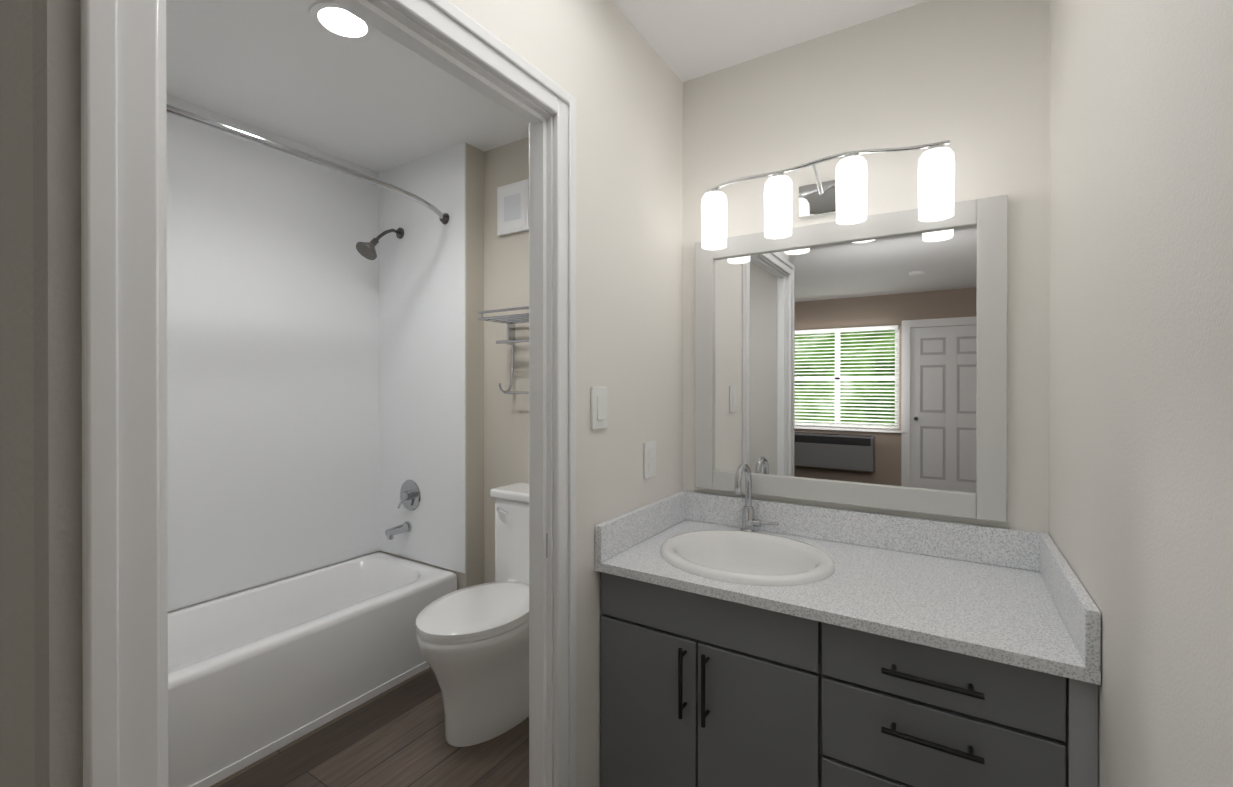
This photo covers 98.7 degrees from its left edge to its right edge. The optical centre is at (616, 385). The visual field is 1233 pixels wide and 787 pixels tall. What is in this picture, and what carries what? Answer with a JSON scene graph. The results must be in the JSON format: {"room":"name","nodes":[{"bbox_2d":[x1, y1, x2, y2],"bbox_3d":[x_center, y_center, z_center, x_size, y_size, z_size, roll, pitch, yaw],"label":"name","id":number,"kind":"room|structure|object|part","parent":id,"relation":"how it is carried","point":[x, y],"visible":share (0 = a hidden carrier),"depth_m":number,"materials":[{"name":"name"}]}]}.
{"room":"bathroom","nodes":[
{"label":"bathroom","id":0,"kind":"room"},
{"bbox_2d":[0,0,34,786],"bbox_3d":[-2.149,0.000,1.580,3.560,2.700,0.075,0,0,32],"label":"wall","id":1,"kind":"structure","parent":0,"point":[17,702],"depth_m":0.64,"materials":[{"name":"white paint"}]},
{"bbox_2d":[168,550,379,612],"bbox_3d":[-1.805,-0.003,2.465,0.120,2.700,1.940,0,0,32],"label":"wall","id":2,"kind":"structure","parent":0,"point":[268,582],"depth_m":2.55,"materials":[{"name":"white paint"}]},
{"bbox_2d":[166,94,378,610],"bbox_3d":[-1.794,-0.138,2.363,0.008,2.168,1.620,0,0,32],"label":"wall panel","id":3,"kind":"object","parent":2,"relation":"attached to","point":[272,373],"visible":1,"depth_m":2.53,"materials":[{"name":"white plastic"}]},
{"bbox_2d":[166,0,528,171],"bbox_3d":[-1.001,-1.271,1.956,2.020,0.100,1.940,0,0,32],"label":"ceiling","id":4,"kind":"structure","parent":0,"point":[379,101],"depth_m":2.16,"materials":[{"name":"white paint"}]},
{"bbox_2d":[309,0,375,42],"bbox_3d":[-0.915,-1.216,1.773,0.200,0.006,0.200,0,0,32],"label":"recessed light","id":5,"kind":"object","parent":4,"relation":"in","point":[331,18],"visible":0.9,"depth_m":1.78,"materials":[{"name":"white plastic"}]},
{"bbox_2d":[32,0,682,786],"bbox_3d":[-0.120,0.001,1.407,0.060,2.700,1.940,0,0,32],"label":"wall","id":6,"kind":"structure","parent":0,"point":[619,80],"depth_m":1.40,"materials":[{"name":"white paint"}]},
{"bbox_2d":[85,0,118,786],"bbox_3d":[-0.573,0.316,0.591,0.007,2.075,0.026,0,0,32],"label":"trim band","id":7,"kind":"object","parent":6,"relation":"attached to","point":[102,386],"visible":1,"depth_m":0.59,"materials":[{"name":"white wood"}]},
{"bbox_2d":[80,0,568,786],"bbox_3d":[-0.385,0.314,0.986,0.096,2.075,0.895,0,0,32],"label":"door frame","id":8,"kind":"structure","parent":6,"relation":"attached to","point":[138,412],"depth_m":0.63,"materials":[{"name":"white wood"}]},
{"bbox_2d":[159,0,167,786],"bbox_3d":[-0.583,0.350,0.672,0.030,2.005,0.012,0,0,32],"label":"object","id":9,"kind":"object","parent":8,"relation":"attached to","point":[163,391],"visible":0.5,"depth_m":0.67,"materials":[{"name":"white"}]},
{"bbox_3d":[-0.418,-0.691,1.004,0.018,0.065,0.765,0,0,32],"label":"inside door top trim","id":10,"kind":"part","parent":8,"relation":"part of","materials":[{"name":"white wood"}]},
{"bbox_3d":[-0.197,0.313,1.358,0.018,2.075,0.065,0,0,32],"label":"inside door trim","id":11,"kind":"part","parent":8,"relation":"part of","materials":[{"name":"white wood"}]},
{"bbox_2d":[335,0,542,123],"bbox_3d":[-0.385,-0.647,0.983,0.030,0.012,0.731,0,0,32],"label":"door frame","id":12,"kind":"object","parent":6,"relation":"attached to","point":[367,10],"visible":1,"depth_m":1.03,"materials":[{"name":"white wood"}]},
{"bbox_2d":[427,0,569,103],"bbox_3d":[-0.341,-0.710,0.956,0.007,0.026,0.843,0,0,32],"label":"trim band","id":13,"kind":"object","parent":6,"relation":"attached to","point":[461,18],"visible":0.96,"depth_m":1.10,"materials":[{"name":"white wood"}]},
{"bbox_2d":[534,117,546,786],"bbox_3d":[-0.187,0.348,1.301,0.030,2.005,0.012,0,0,32],"label":"door frame","id":14,"kind":"object","parent":6,"relation":"attached to","point":[540,561],"visible":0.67,"depth_m":1.29,"materials":[{"name":"white wood"}]},
{"bbox_2d":[546,533,547,557],"bbox_3d":[-0.181,0.391,1.303,0.028,0.060,0.002,0,0,32],"label":"strike plate","id":15,"kind":"object","parent":6,"relation":"attached to","point":[546,545],"visible":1,"depth_m":1.30,"materials":[{"name":"silver metal"}]},
{"bbox_2d":[569,94,575,786],"bbox_3d":[-0.110,0.313,1.327,0.007,2.075,0.026,0,0,32],"label":"trim band","id":16,"kind":"object","parent":6,"relation":"attached to","point":[572,443],"visible":0.98,"depth_m":1.32,"materials":[{"name":"white wood"}]},
{"bbox_2d":[591,387,606,429],"bbox_3d":[-0.046,0.060,1.456,0.010,0.116,0.073,0,0,32],"label":"light switch","id":17,"kind":"object","parent":6,"relation":"attached to","point":[598,407],"visible":1,"depth_m":1.45,"materials":[{"name":"white plastic"}]},
{"bbox_2d":[644,441,655,478],"bbox_3d":[0.109,0.237,1.705,0.009,0.115,0.072,0,0,32],"label":"electrical outlet","id":18,"kind":"object","parent":6,"relation":"attached to","point":[649,459],"visible":1,"depth_m":1.70,"materials":[{"name":"white plastic"}]},
{"bbox_2d":[649,461,653,470],"bbox_3d":[0.112,0.258,1.703,0.002,0.030,0.034,0,0,32],"label":"socket","id":19,"kind":"object","parent":18,"relation":"attached to","point":[651,463],"depth_m":1.70,"materials":[{"name":"white plastic"}]},
{"bbox_2d":[649,448,653,457],"bbox_3d":[0.112,0.217,1.703,0.002,0.030,0.034,0,0,32],"label":"socket","id":20,"kind":"object","parent":18,"relation":"attached to","point":[651,450],"depth_m":1.70,"materials":[{"name":"white plastic"}]},
{"bbox_2d":[210,667,528,786],"bbox_3d":[-1.974,1.384,0.190,5.600,0.060,6.200,0,0,32],"label":"floor","id":21,"kind":"structure","parent":0,"point":[394,736],"depth_m":1.94,"materials":[{"name":"brown wood"}]},
{"bbox_2d":[168,552,456,786],"bbox_3d":[-1.507,1.148,2.187,0.667,0.400,1.602,0,0,32],"label":"bathtub","id":22,"kind":"object","parent":21,"relation":"on","point":[257,673],"visible":0.69,"depth_m":2.17,"materials":[{"name":"white ceramic"}]},
{"bbox_2d":[416,482,528,746],"bbox_3d":[-0.490,0.912,2.202,0.430,0.872,0.729,0,0,32],"label":"toilet","id":23,"kind":"object","parent":21,"relation":"on","point":[473,642],"visible":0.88,"depth_m":2.02,"materials":[{"name":"white ceramic"}]},
{"bbox_3d":[-0.540,0.904,2.122,0.400,0.015,0.536,0,0,32],"label":"seat","id":24,"kind":"part","parent":23,"relation":"part of","materials":[{"name":"white plastic"}]},
{"bbox_3d":[-0.540,0.880,2.122,0.404,0.030,0.540,0,0,32],"label":"lid","id":25,"kind":"part","parent":23,"relation":"part of","materials":[{"name":"white ceramic"}]},
{"bbox_3d":[-0.509,1.131,2.172,0.396,0.435,0.653,0,0,32],"label":"bowl","id":26,"kind":"part","parent":23,"relation":"part of","materials":[{"name":"white ceramic"}]},
{"bbox_3d":[-0.512,0.568,2.392,0.062,0.022,0.016,0,0,32],"label":"flush lever","id":27,"kind":"part","parent":23,"relation":"part of","materials":[{"name":"silver metal"}]},
{"bbox_3d":[-0.352,0.496,2.421,0.430,0.042,0.209,0,0,32],"label":"tank lid","id":28,"kind":"part","parent":23,"relation":"part of","materials":[{"name":"white ceramic"}]},
{"bbox_3d":[-0.349,0.727,2.426,0.410,0.420,0.195,0,0,32],"label":"tank","id":29,"kind":"part","parent":23,"relation":"part of","materials":[{"name":"white ceramic"}]},
{"bbox_2d":[595,463,1100,786],"bbox_3d":[0.526,0.799,1.404,1.036,1.102,0.578,0,0,32],"label":"bathroom vanity","id":30,"kind":"object","parent":21,"relation":"on","point":[747,641],"visible":1,"depth_m":1.23,"materials":[{"name":"grey wood"}]},
{"bbox_3d":[0.081,0.941,1.395,0.284,0.608,0.018,0,0,32],"label":"door","id":31,"kind":"part","parent":30,"relation":"part of","materials":[{"name":"grey wood"}]},
{"bbox_3d":[0.325,0.941,1.242,0.284,0.608,0.018,0,0,32],"label":"door","id":32,"kind":"part","parent":30,"relation":"part of","materials":[{"name":"grey wood"}]},
{"bbox_2d":[595,519,1100,684],"bbox_3d":[0.530,0.492,1.409,1.036,0.024,0.563,0,0,32],"label":"countertop","id":33,"kind":"structure","parent":30,"relation":"on","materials":[{"name":"grey stone"}]},
{"bbox_2d":[660,530,834,585],"bbox_3d":[0.357,0.533,1.492,0.480,0.143,0.424,0,0,32],"label":"sink","id":34,"kind":"object","parent":33,"relation":"in","point":[728,557],"depth_m":1.57,"materials":[{"name":"white ceramic"}]},
{"bbox_2d":[734,463,778,531],"bbox_3d":[0.439,0.363,1.677,0.127,0.232,0.142,0,0,32],"label":"faucet","id":35,"kind":"object","parent":33,"relation":"on","point":[754,515],"depth_m":1.72,"materials":[{"name":"silver metal"}]},
{"bbox_3d":[0.626,0.916,1.053,0.410,0.209,0.018,0,0,32],"label":"drawer","id":36,"kind":"part","parent":30,"relation":"part of","materials":[{"name":"grey wood"}]},
{"bbox_3d":[0.558,0.691,1.067,0.009,0.009,0.030,0,0,32],"label":"pull post","id":37,"kind":"part","parent":30,"relation":"part of","materials":[{"name":"black metal"}]},
{"bbox_3d":[0.626,0.721,1.053,0.410,0.166,0.018,0,0,32],"label":"drawer","id":38,"kind":"part","parent":30,"relation":"part of","materials":[{"name":"grey wood"}]},
{"bbox_3d":[0.626,0.572,1.052,0.410,0.116,0.018,0,0,32],"label":"drawer","id":39,"kind":"part","parent":30,"relation":"part of","materials":[{"name":"grey wood"}]},
{"bbox_3d":[0.668,0.691,0.997,0.009,0.009,0.030,0,0,32],"label":"pull post","id":40,"kind":"part","parent":30,"relation":"part of","materials":[{"name":"black metal"}]},
{"bbox_3d":[0.668,0.572,0.997,0.009,0.009,0.030,0,0,32],"label":"pull post","id":41,"kind":"part","parent":30,"relation":"part of","materials":[{"name":"black metal"}]},
{"bbox_2d":[380,143,483,589],"bbox_3d":[-0.997,-0.004,2.962,0.720,2.700,0.240,0,0,32],"label":"wall","id":42,"kind":"structure","parent":0,"point":[473,575],"depth_m":2.72,"materials":[{"name":"beige paint"}]},
{"bbox_2d":[379,142,465,572],"bbox_3d":[-1.061,-0.140,2.855,0.710,2.168,0.008,0,0,32],"label":"wall panel","id":43,"kind":"object","parent":42,"relation":"attached to","point":[422,353],"visible":1,"depth_m":2.83,"materials":[{"name":"white"}]},
{"bbox_2d":[166,104,448,224],"bbox_3d":[-1.249,-0.861,2.020,0.202,0.060,1.600,0,0,32],"label":"shower rod","id":44,"kind":"object","parent":43,"relation":"attached to","point":[209,122],"visible":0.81,"depth_m":1.95,"materials":[{"name":"silver metal"}]},
{"bbox_2d":[356,228,403,259],"bbox_3d":[-1.260,-0.768,2.823,0.114,0.211,0.251,0,0,32],"label":"shower head","id":45,"kind":"object","parent":43,"relation":"attached to","point":[366,250],"visible":1,"depth_m":2.77},
{"bbox_3d":[-1.238,-0.808,2.857,0.018,0.100,0.155,0,0,32],"label":"arm","id":46,"kind":"part","parent":45,"relation":"part of"},
{"bbox_2d":[385,521,411,539],"bbox_3d":[-1.176,0.775,2.849,0.064,0.072,0.127,0,0,32],"label":"tub spout","id":47,"kind":"object","parent":43,"relation":"attached to","point":[405,526],"visible":1,"depth_m":2.83,"materials":[{"name":"silver metal"}]},
{"bbox_2d":[397,480,419,510],"bbox_3d":[-1.140,0.596,2.868,0.170,0.170,0.054,0,0,32],"label":"tub valve","id":48,"kind":"object","parent":43,"relation":"attached to","point":[410,495],"visible":1,"depth_m":2.87,"materials":[{"name":"silver metal"}]},
{"bbox_2d":[484,137,528,582],"bbox_3d":[-0.161,-0.003,2.507,1.180,2.700,0.120,0,0,32],"label":"wall","id":49,"kind":"structure","parent":0,"point":[506,416],"depth_m":2.70,"materials":[{"name":"beige paint"}]},
{"bbox_2d":[478,306,528,393],"bbox_3d":[-0.351,-0.155,2.420,0.560,0.387,0.226,0,0,32],"label":"towel shelf","id":50,"kind":"object","parent":49,"relation":"attached to","point":[510,321],"visible":0.46,"depth_m":2.52,"materials":[{"name":"silver metal"}]},
{"bbox_3d":[-0.408,-0.312,2.329,0.560,0.012,0.011,0,0,32],"label":"rail","id":51,"kind":"part","parent":50,"relation":"part of","materials":[{"name":"silver metal"}]},
{"bbox_3d":[-0.383,-0.312,2.369,0.560,0.012,0.011,0,0,32],"label":"rail","id":52,"kind":"part","parent":50,"relation":"part of","materials":[{"name":"silver metal"}]},
{"bbox_3d":[-0.358,-0.313,2.409,0.560,0.012,0.011,0,0,32],"label":"rail","id":53,"kind":"part","parent":50,"relation":"part of","materials":[{"name":"silver metal"}]},
{"bbox_3d":[-0.332,-0.313,2.450,0.560,0.012,0.011,0,0,32],"label":"rail","id":54,"kind":"part","parent":50,"relation":"part of","materials":[{"name":"silver metal"}]},
{"bbox_3d":[-0.307,-0.313,2.490,0.560,0.012,0.011,0,0,32],"label":"rail","id":55,"kind":"part","parent":50,"relation":"part of","materials":[{"name":"silver metal"}]},
{"bbox_2d":[497,179,528,235],"bbox_3d":[-0.513,-0.886,2.639,0.210,0.245,0.022,0,0,32],"label":"vent cover","id":56,"kind":"object","parent":49,"relation":"attached to","point":[512,208],"visible":0.88,"depth_m":2.63,"materials":[{"name":"white plastic"}]},
{"bbox_2d":[504,193,519,221],"bbox_3d":[-0.519,-0.886,2.631,0.110,0.125,0.002,0,0,32],"label":"art","id":57,"kind":"object","parent":56,"relation":"attached to","point":[511,200],"depth_m":2.63,"materials":[{"name":"white"}]},
{"bbox_2d":[610,0,928,81],"bbox_3d":[0.312,-1.148,1.001,1.220,0.100,1.720,0,0,32],"label":"ceiling","id":58,"kind":"structure","parent":0,"point":[686,40],"depth_m":1.61,"materials":[{"name":"white paint"}]},
{"bbox_2d":[683,0,1049,533],"bbox_3d":[0.763,0.000,1.666,1.160,2.700,0.120,0,0,32],"label":"wall","id":59,"kind":"structure","parent":0,"point":[969,80],"depth_m":1.53,"materials":[{"name":"white paint"}]},
{"bbox_2d":[701,140,954,249],"bbox_3d":[0.601,-0.554,1.590,0.699,0.222,0.176,0,0,32],"label":"sconce","id":60,"kind":"object","parent":59,"relation":"attached to","point":[842,195],"visible":1,"depth_m":1.53,"materials":[{"name":"white glass"}]},
{"bbox_3d":[0.317,-0.537,1.715,0.084,0.174,0.084,0,0,32],"label":"lamp shade","id":61,"kind":"part","parent":60,"relation":"part of","materials":[{"name":"white glass"}]},
{"bbox_3d":[0.490,-0.543,1.606,0.084,0.174,0.084,0,0,32],"label":"lamp shade","id":62,"kind":"part","parent":60,"relation":"part of","materials":[{"name":"white glass"}]},
{"bbox_3d":[0.607,-0.627,1.599,0.014,0.067,0.119,0,0,32],"label":"arm","id":63,"kind":"part","parent":60,"relation":"part of"},
{"bbox_3d":[0.664,-0.554,1.497,0.084,0.174,0.084,0,0,32],"label":"lamp shade","id":64,"kind":"part","parent":60,"relation":"part of","materials":[{"name":"white glass"}]},
{"bbox_3d":[0.837,-0.529,1.388,0.084,0.174,0.084,0,0,32],"label":"lamp shade","id":65,"kind":"part","parent":60,"relation":"part of","materials":[{"name":"white glass"}]},
{"bbox_2d":[695,195,1007,521],"bbox_3d":[0.659,-0.073,1.642,0.890,0.865,0.028,0,0,32],"label":"mirror","id":66,"kind":"object","parent":59,"relation":"attached to","point":[864,364],"visible":0.88,"depth_m":1.59,"materials":[{"name":"white mirror"}]},
{"bbox_3d":[0.311,-0.073,1.861,0.067,0.865,0.028,0,0,32],"label":"frame","id":67,"kind":"part","parent":66,"relation":"part of","materials":[{"name":"white wood"}]},
{"bbox_3d":[0.659,0.326,1.643,0.756,0.067,0.028,0,0,32],"label":"frame","id":68,"kind":"part","parent":66,"relation":"part of","materials":[{"name":"white wood"}]},
{"bbox_3d":[0.659,-0.472,1.641,0.756,0.067,0.028,0,0,32],"label":"frame","id":69,"kind":"part","parent":66,"relation":"part of","materials":[{"name":"white wood"}]},
{"bbox_3d":[0.661,-0.073,1.644,0.760,0.735,0.006,0,0,32],"label":"glass","id":70,"kind":"part","parent":66,"relation":"part of","materials":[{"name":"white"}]},
{"bbox_3d":[1.008,-0.072,1.423,0.067,0.865,0.028,0,0,32],"label":"frame","id":71,"kind":"part","parent":66,"relation":"part of","materials":[{"name":"white wood"}]},
{"bbox_2d":[681,491,1048,571],"bbox_3d":[0.674,0.429,1.639,1.036,0.100,0.020,0,0,32],"label":"backsplash","id":72,"kind":"structure","parent":59,"relation":"attached to","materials":[{"name":"grey stone"}]},
{"bbox_2d":[1049,0,1232,786],"bbox_3d":[0.640,0.003,0.492,0.120,2.700,2.000,0,0,32],"label":"wall","id":73,"kind":"structure","parent":0,"point":[1141,350],"depth_m":0.69,"materials":[{"name":"white paint"}]}
]}

